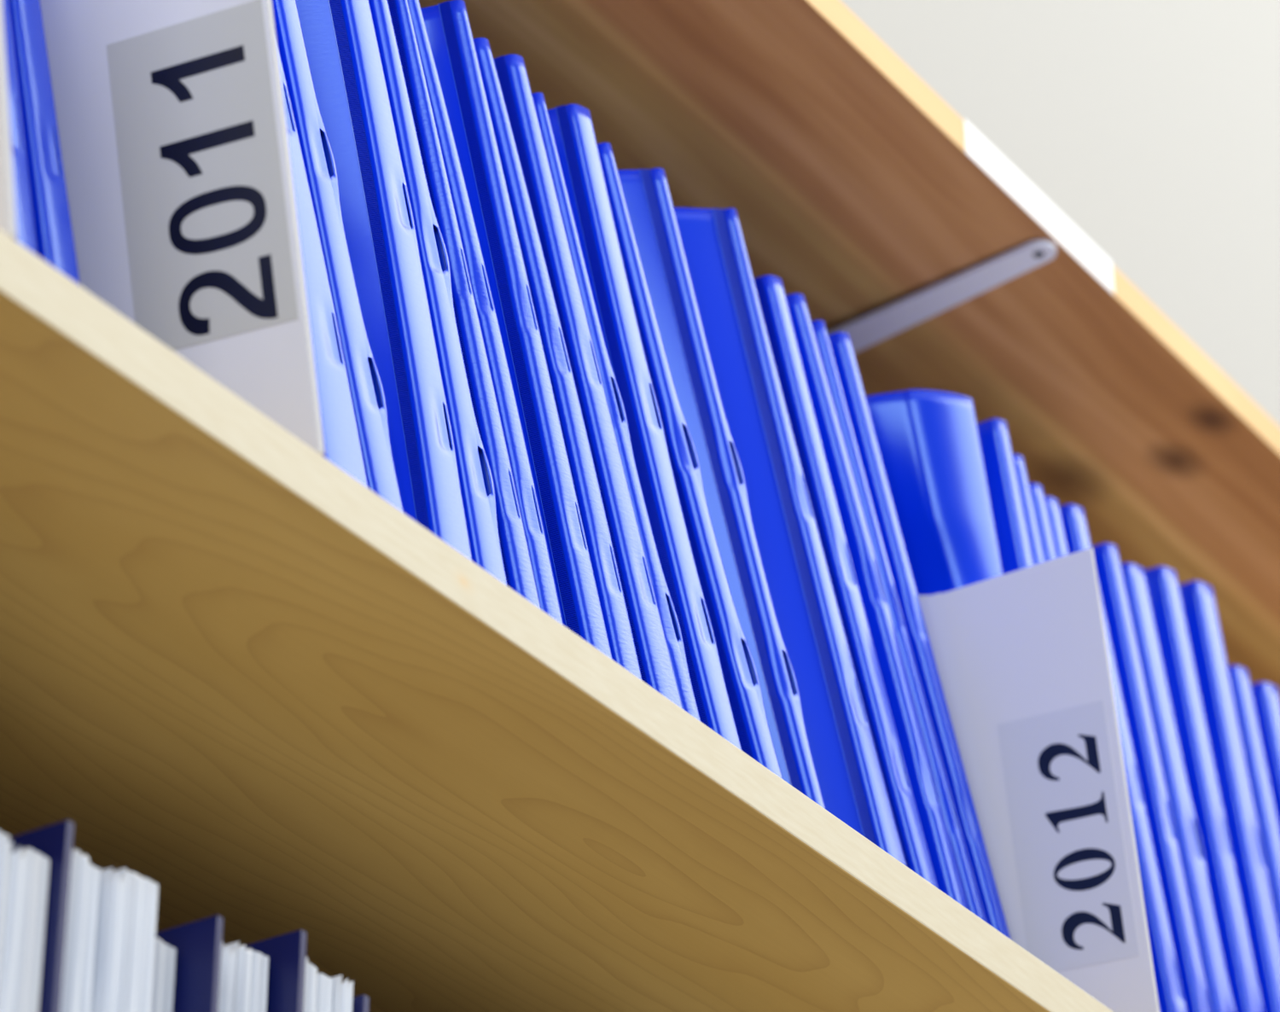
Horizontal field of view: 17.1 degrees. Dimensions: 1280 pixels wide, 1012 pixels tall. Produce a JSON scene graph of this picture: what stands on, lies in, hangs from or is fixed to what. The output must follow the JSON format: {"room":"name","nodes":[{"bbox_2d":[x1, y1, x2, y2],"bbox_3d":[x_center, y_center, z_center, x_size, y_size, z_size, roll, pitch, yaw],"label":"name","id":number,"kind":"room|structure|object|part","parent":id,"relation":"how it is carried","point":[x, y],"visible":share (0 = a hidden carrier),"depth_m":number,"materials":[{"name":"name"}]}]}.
{"room":"back office","nodes":[
{"label":"back office","id":0,"kind":"room"},
{"bbox_2d":[839,0,1279,426],"bbox_3d":[0.050,-0.436,2.551,0.100,5.200,7.700,-18,-35,29],"label":"wall","id":1,"kind":"structure","parent":0,"point":[1152,126],"depth_m":2.83,"materials":[{"name":"grey paint"}]},
{"bbox_3d":[-0.056,0.302,1.826,0.008,0.916,2.250,-18,-35,29],"label":"panel","id":2,"kind":"object","parent":1,"relation":"attached to","visible":0},
{"bbox_2d":[0,229,1113,1011],"bbox_3d":[0.077,0.264,1.745,0.311,0.019,2.250,-18,-35,29],"label":"wall shelf","id":3,"kind":"object","parent":2,"relation":"attached to","point":[250,685],"visible":1,"depth_m":1.42,"materials":[{"name":"brown wood"}]},
{"bbox_2d":[0,0,17,238],"bbox_3d":[-0.308,-0.132,1.288,0.296,0.208,0.044,-18,-35,29],"label":"card","id":4,"kind":"object","parent":3,"relation":"on","point":[8,218],"visible":1,"depth_m":1.19,"materials":[{"name":"white paper"}]},
{"bbox_2d":[2,0,37,255],"bbox_3d":[-0.291,-0.143,1.370,0.251,0.310,0.054,-18,-35,29],"label":"file","id":5,"kind":"object","parent":3,"relation":"on","point":[24,213],"visible":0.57,"depth_m":1.29,"materials":[{"name":"blue plastic"}]},
{"bbox_2d":[8,0,80,285],"bbox_3d":[-0.281,-0.135,1.384,0.250,0.309,0.058,-18,-35,29],"label":"file","id":6,"kind":"object","parent":3,"relation":"on","point":[55,241],"visible":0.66,"depth_m":1.30,"materials":[{"name":"blue plastic"}]},
{"bbox_2d":[40,0,325,455],"bbox_3d":[-0.233,-0.075,1.385,0.296,0.206,0.054,-18,-35,29],"label":"divider","id":7,"kind":"object","parent":3,"relation":"on","point":[171,118],"visible":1,"depth_m":1.33,"materials":[{"name":"white cardboard"}]},
{"bbox_2d":[275,36,368,488],"bbox_3d":[-0.213,-0.085,1.472,0.250,0.312,0.100,-18,-35,29],"label":"file","id":8,"kind":"object","parent":3,"relation":"on","point":[342,445],"visible":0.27,"depth_m":1.41,"materials":[{"name":"blue plastic"}]},
{"bbox_2d":[271,0,404,512],"bbox_3d":[-0.195,-0.070,1.494,0.250,0.307,0.085,-18,-35,29],"label":"file","id":9,"kind":"object","parent":3,"relation":"on","point":[369,400],"visible":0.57,"depth_m":1.44,"materials":[{"name":"blue plastic"}]},
{"bbox_2d":[296,0,472,561],"bbox_3d":[-0.180,-0.060,1.517,0.251,0.313,0.095,-18,-35,29],"label":"file","id":10,"kind":"object","parent":3,"relation":"on","point":[341,43],"visible":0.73,"depth_m":1.48,"materials":[{"name":"blue plastic"}]},
{"bbox_2d":[368,0,507,585],"bbox_3d":[-0.160,-0.042,1.540,0.250,0.304,0.069,-18,-35,29],"label":"file","id":11,"kind":"object","parent":3,"relation":"on","point":[475,475],"visible":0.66,"depth_m":1.49,"materials":[{"name":"blue plastic"}]},
{"bbox_2d":[387,0,541,609],"bbox_3d":[-0.150,-0.034,1.553,0.250,0.304,0.077,-18,-35,29],"label":"file","id":12,"kind":"object","parent":3,"relation":"on","point":[518,567],"visible":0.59,"depth_m":1.50,"materials":[{"name":"blue plastic"}]},
{"bbox_2d":[407,0,563,624],"bbox_3d":[-0.142,-0.028,1.562,0.250,0.303,0.076,-18,-35,29],"label":"file","id":13,"kind":"object","parent":3,"relation":"on","point":[526,495],"visible":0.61,"depth_m":1.52,"materials":[{"name":"blue plastic"}]},
{"bbox_2d":[420,0,612,659],"bbox_3d":[-0.131,-0.023,1.580,0.250,0.311,0.095,-18,-35,28],"label":"file","id":14,"kind":"object","parent":3,"relation":"on","point":[447,25],"visible":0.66,"depth_m":1.55,"materials":[{"name":"blue plastic"}]},
{"bbox_2d":[473,37,642,680],"bbox_3d":[-0.116,-0.008,1.596,0.249,0.302,0.080,-18,-35,29],"label":"file","id":15,"kind":"object","parent":3,"relation":"on","point":[583,470],"visible":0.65,"depth_m":1.55,"materials":[{"name":"blue plastic"}]},
{"bbox_2d":[493,54,683,709],"bbox_3d":[-0.105,-0.002,1.613,0.250,0.308,0.096,-18,-35,29],"label":"file","id":16,"kind":"object","parent":3,"relation":"on","point":[654,658],"visible":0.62,"depth_m":1.57,"materials":[{"name":"blue plastic"}]},
{"bbox_2d":[531,92,700,721],"bbox_3d":[-0.094,0.011,1.625,0.249,0.299,0.085,-18,-35,29],"label":"file","id":17,"kind":"object","parent":3,"relation":"on","point":[667,613],"visible":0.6,"depth_m":1.58,"materials":[{"name":"blue plastic"}]},
{"bbox_2d":[546,104,742,750],"bbox_3d":[-0.083,0.014,1.643,0.250,0.311,0.096,-18,-35,29],"label":"file","id":18,"kind":"object","parent":3,"relation":"on","point":[572,127],"visible":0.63,"depth_m":1.60,"materials":[{"name":"blue plastic"}]},
{"bbox_2d":[597,142,783,779],"bbox_3d":[-0.066,0.030,1.662,0.249,0.302,0.095,-18,-35,29],"label":"file","id":19,"kind":"object","parent":3,"relation":"on","point":[741,681],"visible":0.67,"depth_m":1.61,"materials":[{"name":"blue plastic"}]},
{"bbox_2d":[616,168,825,808],"bbox_3d":[-0.056,0.033,1.679,0.250,0.313,0.113,-18,-35,29],"label":"file","id":20,"kind":"object","parent":3,"relation":"on","point":[646,193],"visible":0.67,"depth_m":1.65,"materials":[{"name":"blue plastic"}]},
{"bbox_2d":[673,207,906,866],"bbox_3d":[-0.029,0.049,1.718,0.251,0.325,0.129,-18,-35,29],"label":"file","id":21,"kind":"object","parent":3,"relation":"on","point":[852,784],"visible":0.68,"depth_m":1.69,"materials":[{"name":"blue plastic"}]},
{"bbox_2d":[753,274,937,888],"bbox_3d":[-0.002,0.076,1.748,0.250,0.309,0.089,-18,-35,28],"label":"file","id":22,"kind":"object","parent":3,"relation":"on","point":[770,289],"visible":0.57,"depth_m":1.71,"materials":[{"name":"blue plastic"}]},
{"bbox_2d":[785,293,968,909],"bbox_3d":[0.010,0.084,1.764,0.251,0.311,0.090,-18,-35,28],"label":"file","id":23,"kind":"object","parent":3,"relation":"on","point":[897,686],"visible":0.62,"depth_m":1.72,"materials":[{"name":"blue plastic"}]},
{"bbox_2d":[811,320,987,922],"bbox_3d":[0.020,0.094,1.776,0.250,0.306,0.089,-18,-35,29],"label":"file","id":24,"kind":"object","parent":3,"relation":"on","point":[968,883],"visible":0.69,"depth_m":1.73,"materials":[{"name":"blue plastic"}]},
{"bbox_2d":[827,331,1011,939],"bbox_3d":[0.029,0.099,1.790,0.250,0.311,0.092,-18,-35,29],"label":"file","id":25,"kind":"object","parent":3,"relation":"on","point":[840,345],"visible":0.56,"depth_m":1.75,"materials":[{"name":"blue plastic"}]},
{"bbox_2d":[865,389,1002,599],"bbox_3d":[0.054,0.116,1.813,0.240,0.304,0.097,-18,-35,29],"label":"file","id":26,"kind":"object","parent":3,"relation":"on","point":[928,441],"visible":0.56,"depth_m":1.81,"materials":[{"name":"blue plastic"}]},
{"bbox_2d":[976,418,1033,574],"bbox_3d":[0.086,0.133,1.845,0.227,0.307,0.083,-18,-35,29],"label":"file","id":27,"kind":"object","parent":3,"relation":"on","point":[1008,514],"visible":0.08,"depth_m":1.84,"materials":[{"name":"blue plastic"}]},
{"bbox_2d":[1012,453,1044,564],"bbox_3d":[0.098,0.146,1.857,0.227,0.296,0.074,-18,-35,29],"label":"file","id":28,"kind":"object","parent":3,"relation":"on","point":[1028,510],"visible":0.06,"depth_m":1.85,"materials":[{"name":"blue plastic"}]},
{"bbox_2d":[919,547,1159,1011],"bbox_3d":[0.072,0.155,1.785,0.296,0.208,0.038,-18,-35,29],"label":"divider","id":29,"kind":"object","parent":3,"relation":"on","point":[1021,658],"visible":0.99,"depth_m":1.74,"materials":[{"name":"white cardboard"}]},
{"bbox_2d":[1028,482,1056,561],"bbox_3d":[0.106,0.155,1.866,0.227,0.289,0.074,-18,-35,29],"label":"file","id":30,"kind":"object","parent":3,"relation":"on","point":[1036,490],"visible":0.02,"depth_m":1.86,"materials":[{"name":"blue plastic"}]},
{"bbox_2d":[1044,495,1160,1011],"bbox_3d":[0.114,0.161,1.876,0.227,0.289,0.076,-18,-35,29],"label":"file","id":31,"kind":"object","parent":3,"relation":"on","point":[1052,505],"visible":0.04,"depth_m":1.87,"materials":[{"name":"blue plastic"}]},
{"bbox_2d":[1058,504,1186,1011],"bbox_3d":[0.125,0.166,1.893,0.227,0.296,0.090,-18,-35,29],"label":"file","id":32,"kind":"object","parent":3,"relation":"on","point":[1171,998],"visible":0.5,"depth_m":1.84,"materials":[{"name":"blue plastic"}]},
{"bbox_2d":[1091,542,1211,1011],"bbox_3d":[0.140,0.180,1.912,0.227,0.292,0.088,-18,-35,29],"label":"file","id":33,"kind":"object","parent":3,"relation":"on","point":[1107,560],"visible":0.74,"depth_m":1.88,"materials":[{"name":"blue plastic"}]},
{"bbox_2d":[1120,563,1235,1011],"bbox_3d":[0.155,0.191,1.931,0.227,0.292,0.087,-18,-35,29],"label":"file","id":34,"kind":"object","parent":3,"relation":"on","point":[1189,843],"visible":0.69,"depth_m":1.90,"materials":[{"name":"blue plastic"}]},
{"bbox_2d":[1143,566,1264,1011],"bbox_3d":[0.171,0.197,1.956,0.227,0.307,0.094,-18,-35,29],"label":"file","id":35,"kind":"object","parent":3,"relation":"on","point":[1161,582],"visible":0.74,"depth_m":1.93,"materials":[{"name":"blue plastic"}]},
{"bbox_2d":[1178,581,1279,1011],"bbox_3d":[0.191,0.208,1.984,0.228,0.317,0.091,-18,-35,29],"label":"file","id":36,"kind":"object","parent":3,"relation":"on","point":[1197,598],"visible":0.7,"depth_m":1.96,"materials":[{"name":"blue plastic"}]},
{"bbox_2d":[1227,665,1279,933],"bbox_3d":[0.210,0.236,2.002,0.226,0.286,0.075,-18,-35,29],"label":"file","id":37,"kind":"object","parent":3,"relation":"on","point":[1244,704],"visible":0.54,"depth_m":1.99,"materials":[{"name":"blue plastic"}]},
{"bbox_2d":[1250,681,1279,829],"bbox_3d":[0.227,0.246,2.025,0.227,0.291,0.084,-18,-35,29],"label":"file","id":38,"kind":"object","parent":3,"relation":"on","point":[1265,695],"visible":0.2,"depth_m":2.02,"materials":[{"name":"blue plastic"}]},
{"bbox_2d":[418,0,1279,697],"bbox_3d":[0.052,-0.119,1.986,0.251,0.027,2.250,-18,-35,29],"label":"wall shelf","id":39,"kind":"object","parent":2,"relation":"attached to","point":[900,229],"visible":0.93,"depth_m":1.98,"materials":[{"name":"brown wood"}]},
{"bbox_3d":[0.098,-0.079,2.036,0.243,0.003,0.025,-24,-38,33],"label":"support arm","id":40,"kind":"part","parent":39,"relation":"part of"},
{"bbox_3d":[0.077,0.631,1.533,0.311,0.019,2.250,-18,-35,29],"label":"wall shelf","id":41,"kind":"object","parent":2,"relation":"attached to","visible":0},
{"bbox_2d":[0,831,9,945],"bbox_3d":[-0.268,0.249,1.187,0.212,0.296,0.007,-18,-35,29],"label":"file","id":42,"kind":"object","parent":41,"relation":"on","point":[4,839],"visible":1,"depth_m":1.21,"materials":[{"name":"white paper"}]},
{"bbox_2d":[0,841,29,1011],"bbox_3d":[-0.265,0.254,1.192,0.212,0.294,0.007,-18,-35,29],"label":"file","id":43,"kind":"object","parent":41,"relation":"on","point":[17,864],"visible":1,"depth_m":1.20,"materials":[{"name":"white paper"}]},
{"bbox_2d":[11,847,49,1011],"bbox_3d":[-0.258,0.256,1.198,0.211,0.296,0.007,-18,-35,29],"label":"file","id":44,"kind":"object","parent":41,"relation":"on","point":[38,864],"visible":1,"depth_m":1.21,"materials":[{"name":"white paper"}]},
{"bbox_2d":[8,820,74,1011],"bbox_3d":[-0.251,0.252,1.201,0.210,0.306,0.003,-18,-35,29],"label":"divider","id":45,"kind":"object","parent":41,"relation":"on","point":[53,841],"visible":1,"depth_m":1.22,"materials":[{"name":"blue plastic"}]},
{"bbox_2d":[60,848,77,1011],"bbox_3d":[-0.253,0.258,1.208,0.212,0.302,0.006,-18,-35,29],"label":"file","id":46,"kind":"object","parent":41,"relation":"on","point":[70,911],"visible":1,"depth_m":1.22,"materials":[{"name":"white paper"}]},
{"bbox_2d":[65,850,89,1011],"bbox_3d":[-0.249,0.260,1.214,0.212,0.304,0.006,-18,-35,29],"label":"file","id":47,"kind":"object","parent":41,"relation":"on","point":[82,869],"visible":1,"depth_m":1.23,"materials":[{"name":"white paper"}]},
{"bbox_2d":[78,863,100,1011],"bbox_3d":[-0.246,0.265,1.220,0.212,0.302,0.006,-18,-35,29],"label":"file","id":48,"kind":"object","parent":41,"relation":"on","point":[84,1005],"visible":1,"depth_m":1.23,"materials":[{"name":"white paper"}]},
{"bbox_2d":[90,866,127,1011],"bbox_3d":[-0.240,0.267,1.224,0.212,0.302,0.006,-18,-35,29],"label":"file","id":49,"kind":"object","parent":41,"relation":"on","point":[110,922],"visible":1,"depth_m":1.24,"materials":[{"name":"white paper"}]},
{"bbox_2d":[112,867,144,1011],"bbox_3d":[-0.235,0.268,1.229,0.212,0.306,0.006,-18,-35,29],"label":"file","id":50,"kind":"object","parent":41,"relation":"on","point":[135,882],"visible":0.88,"depth_m":1.24,"materials":[{"name":"white paper"}]},
{"bbox_2d":[135,877,158,1011],"bbox_3d":[-0.231,0.272,1.234,0.212,0.305,0.006,-18,-35,29],"label":"file","id":51,"kind":"object","parent":41,"relation":"on","point":[148,909],"visible":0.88,"depth_m":1.25,"materials":[{"name":"white paper"}]},
{"bbox_2d":[151,936,165,1011],"bbox_3d":[-0.230,0.284,1.247,0.212,0.295,0.005,-18,-35,29],"label":"file","id":52,"kind":"object","parent":41,"relation":"on","point":[160,946],"visible":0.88,"depth_m":1.26,"materials":[{"name":"white paper"}]},
{"bbox_2d":[161,943,175,1011],"bbox_3d":[-0.227,0.287,1.251,0.212,0.294,0.005,-18,-35,29],"label":"file","id":53,"kind":"object","parent":41,"relation":"on","point":[170,953],"visible":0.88,"depth_m":1.27,"materials":[{"name":"white paper"}]},
{"bbox_2d":[155,914,223,1011],"bbox_3d":[-0.213,0.282,1.250,0.210,0.302,0.003,-18,-35,29],"label":"divider","id":54,"kind":"object","parent":41,"relation":"on","point":[197,945],"visible":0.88,"depth_m":1.27,"materials":[{"name":"blue plastic"}]},
{"bbox_2d":[218,941,236,1011],"bbox_3d":[-0.213,0.294,1.271,0.211,0.303,0.006,-18,-35,29],"label":"file","id":55,"kind":"object","parent":41,"relation":"on","point":[227,968],"visible":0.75,"depth_m":1.29,"materials":[{"name":"white paper"}]},
{"bbox_2d":[222,941,252,1011],"bbox_3d":[-0.208,0.295,1.276,0.211,0.306,0.006,-18,-35,29],"label":"file","id":56,"kind":"object","parent":41,"relation":"on","point":[243,957],"visible":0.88,"depth_m":1.30,"materials":[{"name":"white paper"}]},
{"bbox_2d":[249,950,268,1011],"bbox_3d":[-0.202,0.298,1.280,0.211,0.305,0.006,-18,-35,29],"label":"file","id":57,"kind":"object","parent":41,"relation":"on","point":[259,962],"visible":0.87,"depth_m":1.30,"materials":[{"name":"white paper"}]},
{"bbox_2d":[245,929,306,1011],"bbox_3d":[-0.191,0.295,1.282,0.210,0.312,0.003,-18,-35,29],"label":"divider","id":58,"kind":"object","parent":41,"relation":"on","point":[286,952],"visible":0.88,"depth_m":1.30,"materials":[{"name":"blue"}]},
{"bbox_2d":[302,956,308,1011],"bbox_3d":[-0.192,0.300,1.287,0.211,0.308,0.006,-18,-35,29],"label":"file","id":59,"kind":"object","parent":41,"relation":"on","point":[306,958],"visible":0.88,"depth_m":1.31,"materials":[{"name":"white paper"}]},
{"bbox_2d":[305,962,317,1011],"bbox_3d":[-0.189,0.303,1.292,0.211,0.309,0.006,-18,-35,29],"label":"file","id":60,"kind":"object","parent":41,"relation":"on","point":[311,969],"visible":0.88,"depth_m":1.31,"materials":[{"name":"white paper"}]},
{"bbox_2d":[315,972,332,1011],"bbox_3d":[-0.184,0.307,1.295,0.212,0.305,0.006,-18,-35,29],"label":"file","id":61,"kind":"object","parent":41,"relation":"on","point":[324,984],"visible":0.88,"depth_m":1.32,"materials":[{"name":"white paper"}]},
{"bbox_2d":[331,974,353,1011],"bbox_3d":[-0.179,0.308,1.300,0.212,0.306,0.006,-18,-35,29],"label":"file","id":62,"kind":"object","parent":41,"relation":"on","point":[341,992],"visible":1,"depth_m":1.32,"materials":[{"name":"white paper"}]},
{"bbox_2d":[352,994,369,1011],"bbox_3d":[-0.173,0.312,1.302,0.210,0.302,0.003,-18,-35,29],"label":"divider","id":63,"kind":"object","parent":41,"relation":"on","point":[360,1003],"visible":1,"depth_m":1.32,"materials":[{"name":"blue plastic"}]}
]}

